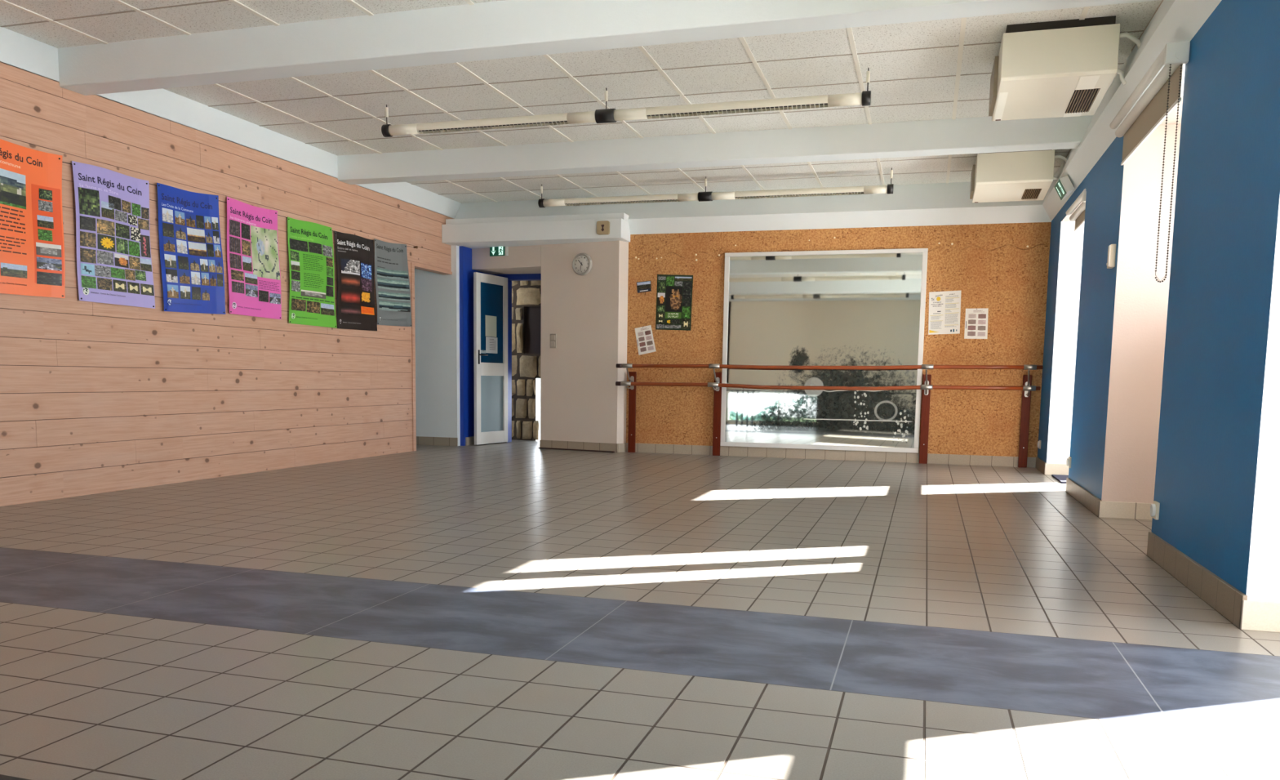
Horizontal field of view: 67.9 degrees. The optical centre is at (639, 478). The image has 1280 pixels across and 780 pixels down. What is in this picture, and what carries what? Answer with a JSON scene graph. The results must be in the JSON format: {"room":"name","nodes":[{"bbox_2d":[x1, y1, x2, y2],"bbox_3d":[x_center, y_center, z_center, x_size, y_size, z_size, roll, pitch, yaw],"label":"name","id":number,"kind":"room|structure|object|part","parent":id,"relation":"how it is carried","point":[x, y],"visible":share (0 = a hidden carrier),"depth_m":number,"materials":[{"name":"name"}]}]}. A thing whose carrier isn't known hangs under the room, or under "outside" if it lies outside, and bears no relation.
{"room":"community hall","nodes":[
{"label":"community hall","id":0,"kind":"room"},
{"bbox_2d":[0,61,454,506],"bbox_3d":[-3.674,-1.132,5.692,0.100,2.540,10.750,3,6,17],"label":"wall","id":1,"kind":"structure","parent":0,"point":[95,397],"depth_m":6.78,"materials":[{"name":"brown wood"}]},
{"bbox_2d":[0,26,460,217],"bbox_3d":[-3.644,-2.503,5.612,0.120,0.215,10.880,3,6,17],"label":"trim","id":2,"kind":"structure","parent":1,"relation":"attached to","point":[24,52],"depth_m":7.06,"materials":[{"name":"white paint"}]},
{"bbox_2d":[62,161,417,248],"bbox_3d":[-3.037,-2.132,7.434,0.042,0.060,5.029,3,6,17],"label":"wire","id":3,"kind":"object","parent":1,"relation":"attached to","point":[416,246],"visible":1,"depth_m":7.80,"materials":[{"name":"grey"}]},
{"bbox_2d":[0,138,65,297],"bbox_3d":[-3.631,-1.513,5.525,0.024,0.885,0.670,3,6,17],"label":"poster","id":4,"kind":"object","parent":3,"relation":"hanging from","point":[32,243],"visible":1,"depth_m":5.62,"materials":[{"name":"orange paper"}]},
{"bbox_2d":[71,160,155,308],"bbox_3d":[-3.426,-1.573,6.207,0.026,0.865,0.605,3,6,17],"label":"poster","id":5,"kind":"object","parent":3,"relation":"hanging from","point":[114,260],"visible":1,"depth_m":6.19,"materials":[{"name":"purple paper"}]},
{"bbox_2d":[156,182,225,314],"bbox_3d":[-3.231,-1.640,6.860,0.024,0.890,0.634,3,6,17],"label":"poster","id":6,"kind":"object","parent":3,"relation":"hanging from","point":[191,256],"visible":1,"depth_m":6.84,"materials":[{"name":"blue paper"}]},
{"bbox_2d":[226,196,281,319],"bbox_3d":[-3.037,-1.719,7.491,0.025,0.877,0.615,3,6,17],"label":"poster","id":7,"kind":"object","parent":3,"relation":"hanging from","point":[254,274],"visible":1,"depth_m":7.48,"materials":[{"name":"pink paper"}]},
{"bbox_2d":[287,216,337,327],"bbox_3d":[-2.827,-1.768,8.202,0.029,0.884,0.657,3,6,17],"label":"poster","id":8,"kind":"object","parent":3,"relation":"hanging from","point":[310,244],"visible":1,"depth_m":8.18,"materials":[{"name":"green paper"}]},
{"bbox_3d":[-2.818,-1.785,8.205,0.012,0.320,0.358,3,6,17],"label":"text panel","id":9,"kind":"part","parent":8,"relation":"part of","materials":[{"name":"green paper"}]},
{"bbox_2d":[334,231,377,330],"bbox_3d":[-2.634,-1.822,8.829,0.027,0.872,0.639,3,6,17],"label":"poster","id":10,"kind":"object","parent":3,"relation":"hanging from","point":[356,307],"visible":1,"depth_m":8.81,"materials":[{"name":"black paper"}]},
{"bbox_2d":[374,238,412,326],"bbox_3d":[-2.448,-1.935,9.441,0.025,0.837,0.682,3,6,17],"label":"poster","id":11,"kind":"object","parent":3,"relation":"hanging from","point":[393,290],"visible":1,"depth_m":9.42,"materials":[{"name":"grey paper"}]},
{"bbox_2d":[410,262,452,450],"bbox_3d":[-2.268,-1.310,10.371,0.112,1.945,1.010,3,6,17],"label":"trim","id":12,"kind":"structure","parent":1,"relation":"attached to","point":[413,265],"depth_m":9.91,"materials":[{"name":"brown wood"}]},
{"bbox_2d":[57,0,1156,95],"bbox_3d":[-0.551,-2.373,4.989,6.210,0.230,0.190,3,6,17],"label":"ceiling beam","id":13,"kind":"structure","parent":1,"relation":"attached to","point":[504,28],"depth_m":5.01,"materials":[{"name":"white paint"}]},
{"bbox_2d":[337,115,1093,184],"bbox_3d":[0.277,-2.657,7.728,6.210,0.220,0.200,3,6,17],"label":"ceiling beam","id":14,"kind":"structure","parent":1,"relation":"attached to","point":[979,135],"depth_m":7.52,"materials":[{"name":"white paint"}]},
{"bbox_2d":[414,244,460,445],"bbox_3d":[-4.285,-1.095,5.917,1.525,2.400,10.820,3,6,17],"label":"wall","id":15,"kind":"structure","parent":0,"point":[437,295],"depth_m":10.75,"materials":[{"name":"white paint"}]},
{"bbox_2d":[416,435,457,445],"bbox_3d":[-2.754,-0.452,10.982,1.430,0.095,0.017,3,6,17],"label":"baseboard","id":16,"kind":"structure","parent":15,"relation":"attached to","point":[420,440],"depth_m":10.84,"materials":[{"name":"tile"}]},
{"bbox_2d":[459,245,541,445],"bbox_3d":[-1.456,-1.544,11.015,1.200,2.300,0.870,3,6,17],"label":"doorway","id":17,"kind":"structure","parent":15,"relation":"in","point":[466,273],"depth_m":10.85,"materials":[{"name":"blue paint"}]},
{"bbox_2d":[465,435,506,445],"bbox_3d":[-1.834,-0.460,11.195,0.270,0.095,0.705,3,6,17],"label":"baseboard","id":18,"kind":"structure","parent":17,"relation":"attached to","point":[468,440],"depth_m":10.95,"materials":[{"name":"tile"}]},
{"bbox_2d":[473,271,507,444],"bbox_3d":[-1.708,-1.386,11.074,0.098,1.945,0.656,4,7,24],"label":"door","id":19,"kind":"structure","parent":17,"relation":"attached to","point":[490,291],"depth_m":11.06,"materials":[{"name":"white paint"}]},
{"bbox_3d":[-1.789,-1.391,10.848,0.053,0.160,0.122,4,7,27],"label":"handle","id":20,"kind":"part","parent":19,"relation":"part of","materials":[{"name":"black plastic"}]},
{"bbox_2d":[484,315,496,337],"bbox_3d":[-1.729,-1.771,11.031,0.003,0.240,0.230,4,7,24],"label":"notice","id":21,"kind":"object","parent":19,"relation":"attached to","point":[490,321],"visible":1,"depth_m":11.02,"materials":[{"name":"grey paper"}]},
{"bbox_2d":[485,336,497,353],"bbox_3d":[-1.725,-1.556,11.068,0.004,0.185,0.240,4,7,24],"label":"notice","id":22,"kind":"object","parent":19,"relation":"attached to","point":[491,342],"visible":1,"depth_m":11.06,"materials":[{"name":"white paper"}]},
{"bbox_3d":[-1.728,-1.805,11.042,0.006,0.909,0.490,4,7,24],"label":"pane","id":23,"kind":"part","parent":19,"relation":"part of","materials":[{"name":"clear glass"}]},
{"bbox_3d":[-1.742,-0.883,11.140,0.006,0.654,0.490,4,7,24],"label":"frosted pane","id":24,"kind":"part","parent":19,"relation":"part of","materials":[{"name":"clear glass"}]},
{"bbox_2d":[511,280,541,439],"bbox_3d":[-1.052,-1.675,11.826,1.900,2.400,0.347,3,6,17],"label":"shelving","id":25,"kind":"structure","parent":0,"point":[526,367],"depth_m":11.84,"materials":[{"name":"beige stone"}]},
{"bbox_2d":[524,306,541,353],"bbox_3d":[-1.302,-1.855,11.832,0.400,0.650,0.025,3,6,17],"label":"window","id":26,"kind":"structure","parent":25,"relation":"in","point":[532,313],"depth_m":11.83,"materials":[{"name":"black glass"}]},
{"bbox_2d":[471,240,628,443],"bbox_3d":[-0.957,-1.591,10.820,2.019,2.450,0.702,4,7,25],"label":"wall pier","id":27,"kind":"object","parent":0,"point":[581,400],"visible":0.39,"depth_m":10.31,"materials":[{"name":"beige paint"}]},
{"bbox_2d":[489,246,508,256],"bbox_3d":[-1.578,-2.552,10.636,0.221,0.117,0.046,4,7,26],"label":"exit sign","id":28,"kind":"object","parent":27,"relation":"attached to","point":[494,251],"visible":0.87,"depth_m":10.61,"materials":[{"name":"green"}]},
{"bbox_2d":[441,212,630,248],"bbox_3d":[-1.087,-2.692,10.362,2.055,0.268,0.620,3,6,17],"label":"trim","id":29,"kind":"structure","parent":27,"relation":"attached to","point":[509,231],"depth_m":10.09,"materials":[{"name":"white paint"}]},
{"bbox_2d":[550,333,556,347],"bbox_3d":[-0.954,-1.516,10.445,0.080,0.156,0.018,4,7,26],"label":"light switch","id":30,"kind":"object","parent":27,"relation":"attached to","point":[553,336],"visible":1,"depth_m":10.44,"materials":[{"name":"beige plastic"}]},
{"bbox_2d":[572,253,592,275],"bbox_3d":[-0.623,-2.302,10.193,0.236,0.236,0.036,4,7,26],"label":"wall clock","id":31,"kind":"object","parent":27,"relation":"attached to","point":[582,263],"visible":1,"depth_m":10.18,"materials":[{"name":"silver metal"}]},
{"bbox_2d":[537,440,626,452],"bbox_3d":[-0.649,-0.360,10.417,1.039,0.095,0.145,3,6,18],"label":"baseboard","id":32,"kind":"object","parent":27,"relation":"attached to","point":[616,447],"visible":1,"depth_m":10.38,"materials":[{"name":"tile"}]},
{"bbox_2d":[0,0,1162,203],"bbox_3d":[-0.528,-2.470,4.684,6.500,0.051,11.300,3,6,17],"label":"ceiling","id":33,"kind":"structure","parent":0,"point":[935,69],"depth_m":6.37,"materials":[{"name":"tile"}]},
{"bbox_2d":[381,67,871,137],"bbox_3d":[-0.207,-2.515,6.398,3.433,0.226,0.088,3,6,17],"label":"fluorescent light","id":34,"kind":"object","parent":33,"relation":"hanging from","point":[606,115],"visible":1,"depth_m":6.34,"materials":[{"name":"white plastic"}]},
{"bbox_2d":[537,167,893,207],"bbox_3d":[0.646,-2.793,9.156,3.473,0.231,0.088,3,6,17],"label":"fluorescent light","id":35,"kind":"object","parent":33,"relation":"hanging from","point":[700,196],"visible":1,"depth_m":9.11,"materials":[{"name":"white"}]},
{"bbox_2d":[969,149,1066,202],"bbox_3d":[3.225,-2.589,8.093,0.750,0.335,0.680,3,6,17],"label":"air conditioning unit","id":36,"kind":"object","parent":33,"relation":"attached to","point":[1016,175],"visible":0.78,"depth_m":7.83,"materials":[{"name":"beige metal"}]},
{"bbox_3d":[3.171,-2.732,8.095,0.553,0.051,0.620,3,6,17],"label":"mounting plate","id":37,"kind":"part","parent":36,"relation":"part of","materials":[{"name":"black"}]},
{"bbox_2d":[1021,188,1041,199],"bbox_3d":[3.354,-2.442,8.148,0.130,0.019,0.350,3,6,17],"label":"grille","id":38,"kind":"object","parent":36,"relation":"attached to","point":[1026,193],"depth_m":8.14,"materials":[{"name":"brown metal"}]},
{"bbox_2d":[988,15,1141,120],"bbox_3d":[2.400,-2.315,5.405,0.734,0.335,0.730,3,6,17],"label":"air conditioning unit","id":39,"kind":"object","parent":33,"relation":"attached to","point":[1066,68],"visible":0.91,"depth_m":5.13,"materials":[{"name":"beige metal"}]},
{"bbox_3d":[2.346,-2.459,5.407,0.537,0.051,0.670,3,6,17],"label":"mounting plate","id":40,"kind":"part","parent":39,"relation":"part of","materials":[{"name":"black"}]},
{"bbox_2d":[1065,88,1100,114],"bbox_3d":[2.537,-2.164,5.458,0.130,0.028,0.400,3,6,17],"label":"grille","id":41,"kind":"object","parent":39,"relation":"attached to","point":[1078,100],"depth_m":5.45,"materials":[{"name":"brown metal"}]},
{"bbox_2d":[0,432,1279,779],"bbox_3d":[-0.650,0.121,6.349,8.350,0.001,13.500,3,6,17],"label":"floor","id":42,"kind":"structure","parent":0,"point":[515,609],"depth_m":3.02,"materials":[{"name":"tile"}]},
{"bbox_2d":[615,363,1043,467],"bbox_3d":[1.761,-0.674,9.547,4.166,0.978,0.262,3,6,17],"label":"ballet barre","id":43,"kind":"object","parent":42,"relation":"on","point":[1027,387],"visible":1,"depth_m":9.37,"materials":[{"name":"red wood"}]},
{"bbox_3d":[-0.084,-0.718,10.225,0.078,0.865,0.024,3,6,17],"label":"post","id":44,"kind":"part","parent":43,"relation":"part of","materials":[{"name":"red wood"}]},
{"bbox_3d":[0.809,-0.679,9.959,0.078,0.871,0.024,3,6,17],"label":"post","id":45,"kind":"part","parent":43,"relation":"part of","materials":[{"name":"red wood"}]},
{"bbox_3d":[1.751,-1.116,9.434,4.160,0.069,0.039,3,6,17],"label":"rail","id":46,"kind":"part","parent":43,"relation":"part of","materials":[{"name":"brown wood"}]},
{"bbox_3d":[1.734,-0.916,9.417,4.135,0.072,0.039,3,6,17],"label":"rail","id":47,"kind":"part","parent":43,"relation":"part of","materials":[{"name":"brown wood"}]},
{"bbox_3d":[2.808,-0.589,9.364,0.078,0.877,0.024,3,6,17],"label":"post","id":48,"kind":"part","parent":43,"relation":"part of","materials":[{"name":"red wood"}]},
{"bbox_3d":[3.686,-0.551,9.103,0.078,0.883,0.024,3,6,17],"label":"post","id":49,"kind":"part","parent":43,"relation":"part of","materials":[{"name":"red wood"}]},
{"bbox_2d":[1051,474,1068,483],"bbox_3d":[3.742,0.008,7.965,0.470,0.013,0.630,3,6,17],"label":"door mat","id":50,"kind":"object","parent":42,"relation":"on","point":[1060,477],"visible":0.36,"depth_m":8.08,"materials":[{"name":"black"}]},
{"bbox_2d":[626,222,1051,457],"bbox_3d":[1.948,-1.397,9.665,4.500,2.225,0.150,3,6,17],"label":"wall","id":51,"kind":"structure","parent":0,"point":[993,267],"depth_m":9.32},
{"bbox_2d":[596,220,609,235],"bbox_3d":[-0.379,-2.592,9.816,0.136,0.136,0.036,3,6,17],"label":"sign","id":52,"kind":"object","parent":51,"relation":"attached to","point":[602,226],"depth_m":9.80,"materials":[{"name":"beige plastic"}]},
{"bbox_2d":[636,280,651,293],"bbox_3d":[0.040,-2.039,10.092,0.163,0.128,0.006,3,6,17],"label":"postcard","id":53,"kind":"object","parent":51,"relation":"attached to","point":[642,286],"visible":1,"depth_m":10.09},
{"bbox_2d":[636,280,650,289],"bbox_3d":[0.040,-2.052,10.092,0.152,0.090,0.003,3,6,18],"label":"photo","id":54,"kind":"object","parent":53,"relation":"attached to","point":[646,285],"depth_m":10.09},
{"bbox_2d":[635,324,656,355],"bbox_3d":[0.057,-1.481,10.144,0.242,0.320,0.006,3,6,17],"label":"notice","id":55,"kind":"object","parent":51,"relation":"attached to","point":[644,335],"visible":1,"depth_m":10.14,"materials":[{"name":"white paper"}]},
{"bbox_2d":[655,274,693,330],"bbox_3d":[0.359,-1.859,10.014,0.398,0.585,0.006,3,6,17],"label":"poster","id":56,"kind":"object","parent":51,"relation":"attached to","point":[674,292],"visible":1,"depth_m":10.01,"materials":[{"name":"black paper"}]},
{"bbox_3d":[0.350,-1.726,10.030,0.179,0.071,0.001,3,6,17],"label":"title panel","id":57,"kind":"part","parent":56,"relation":"part of","materials":[{"name":"green paper"}]},
{"bbox_2d":[454,182,1051,234],"bbox_3d":[0.910,-2.753,9.789,6.200,0.445,0.230,3,6,17],"label":"ceiling beam","id":58,"kind":"structure","parent":51,"relation":"attached to","point":[934,203],"depth_m":9.51,"materials":[{"name":"white paint"}]},
{"bbox_2d":[720,248,928,453],"bbox_3d":[1.821,-1.293,9.620,2.003,1.992,0.030,3,6,17],"label":"wall mirror","id":59,"kind":"object","parent":51,"relation":"attached to","point":[835,307],"visible":1,"depth_m":9.60,"materials":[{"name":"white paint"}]},
{"bbox_2d":[625,442,1035,467],"bbox_3d":[1.838,-0.256,9.782,4.165,0.098,0.112,3,6,17],"label":"baseboard","id":60,"kind":"structure","parent":51,"relation":"attached to","point":[950,459],"depth_m":9.68,"materials":[{"name":"tile"}]},
{"bbox_2d":[928,290,960,334],"bbox_3d":[2.962,-1.618,9.252,0.302,0.424,0.006,3,6,17],"label":"notice","id":61,"kind":"object","parent":51,"relation":"attached to","point":[944,307],"visible":1,"depth_m":9.25,"materials":[{"name":"white paper"}]},
{"bbox_2d":[964,307,988,338],"bbox_3d":[3.248,-1.499,9.178,0.212,0.292,0.006,3,6,17],"label":"notice","id":62,"kind":"object","parent":51,"relation":"attached to","point":[975,319],"visible":1,"depth_m":9.18,"materials":[{"name":"white paper"}]},
{"bbox_2d":[1037,0,1279,601],"bbox_3d":[2.793,-0.940,3.810,1.005,2.750,10.850,3,6,17],"label":"wall","id":63,"kind":"structure","parent":0,"point":[1166,392],"depth_m":3.97,"materials":[{"name":"blue paint"}]},
{"bbox_2d":[1037,440,1041,448],"bbox_3d":[3.753,-0.325,8.941,0.027,0.080,0.080,3,6,17],"label":"wall socket","id":64,"kind":"object","parent":63,"relation":"attached to","point":[1039,441],"visible":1,"depth_m":8.91,"materials":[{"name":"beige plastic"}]},
{"bbox_2d":[1054,174,1074,199],"bbox_3d":[3.353,-2.301,7.517,0.111,0.135,0.321,3,6,17],"label":"exit sign","id":65,"kind":"object","parent":63,"relation":"attached to","point":[1064,187],"visible":1,"depth_m":7.39,"materials":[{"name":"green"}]},
{"bbox_2d":[1066,456,1071,467],"bbox_3d":[3.185,-0.124,7.065,0.027,0.080,0.080,3,6,17],"label":"wall socket","id":66,"kind":"object","parent":63,"relation":"attached to","point":[1069,459],"visible":1,"depth_m":7.04,"materials":[{"name":"beige plastic"}]},
{"bbox_2d":[1066,188,1086,231],"bbox_3d":[3.421,-2.083,7.390,0.095,0.179,0.984,3,6,17],"label":"roller blind","id":67,"kind":"object","parent":63,"relation":"attached to","point":[1078,215],"visible":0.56,"depth_m":7.47,"materials":[{"name":"white fabric"}]},
{"bbox_3d":[3.405,-2.153,7.406,0.044,0.044,0.950,3,6,17],"label":"head rail","id":68,"kind":"part","parent":67,"relation":"part of","materials":[{"name":"white paint"}]},
{"bbox_2d":[1106,244,1115,268],"bbox_3d":[2.842,-1.343,5.738,0.037,0.135,0.090,3,6,17],"label":"thermostat","id":69,"kind":"object","parent":63,"relation":"attached to","point":[1110,264],"visible":1,"depth_m":5.70,"materials":[{"name":"beige plastic"}]},
{"bbox_2d":[1042,0,1221,220],"bbox_3d":[2.364,-2.099,3.842,0.250,0.445,10.890,3,6,17],"label":"trim","id":70,"kind":"structure","parent":63,"relation":"attached to","point":[1175,20],"depth_m":5.18,"materials":[{"name":"white paint"}]},
{"bbox_2d":[1109,40,1190,282],"bbox_3d":[2.564,-1.481,4.903,0.095,1.057,1.394,3,6,17],"label":"roller blind","id":71,"kind":"object","parent":63,"relation":"attached to","point":[1162,95],"visible":1,"depth_m":4.61,"materials":[{"name":"beige fabric"}]},
{"bbox_3d":[2.555,-1.987,4.872,0.044,0.044,1.360,3,6,17],"label":"head rail","id":72,"kind":"part","parent":71,"relation":"part of","materials":[{"name":"white paint"}]},
{"bbox_3d":[2.368,-1.384,4.261,0.053,0.995,0.010,3,6,17],"label":"bead chain","id":73,"kind":"part","parent":71,"relation":"part of","materials":[{"name":"grey"}]},
{"bbox_2d":[1150,500,1159,519],"bbox_3d":[2.381,0.145,4.402,0.027,0.080,0.080,3,6,17],"label":"wall socket","id":74,"kind":"object","parent":63,"relation":"attached to","point":[1154,507],"visible":1,"depth_m":4.38,"materials":[{"name":"beige plastic"}]},
{"bbox_2d":[1035,456,1279,631],"bbox_3d":[2.561,0.360,4.012,0.588,0.115,10.850,3,6,17],"label":"baseboard","id":75,"kind":"structure","parent":63,"relation":"attached to","point":[1223,597],"depth_m":3.78,"materials":[{"name":"tile"}]}
]}

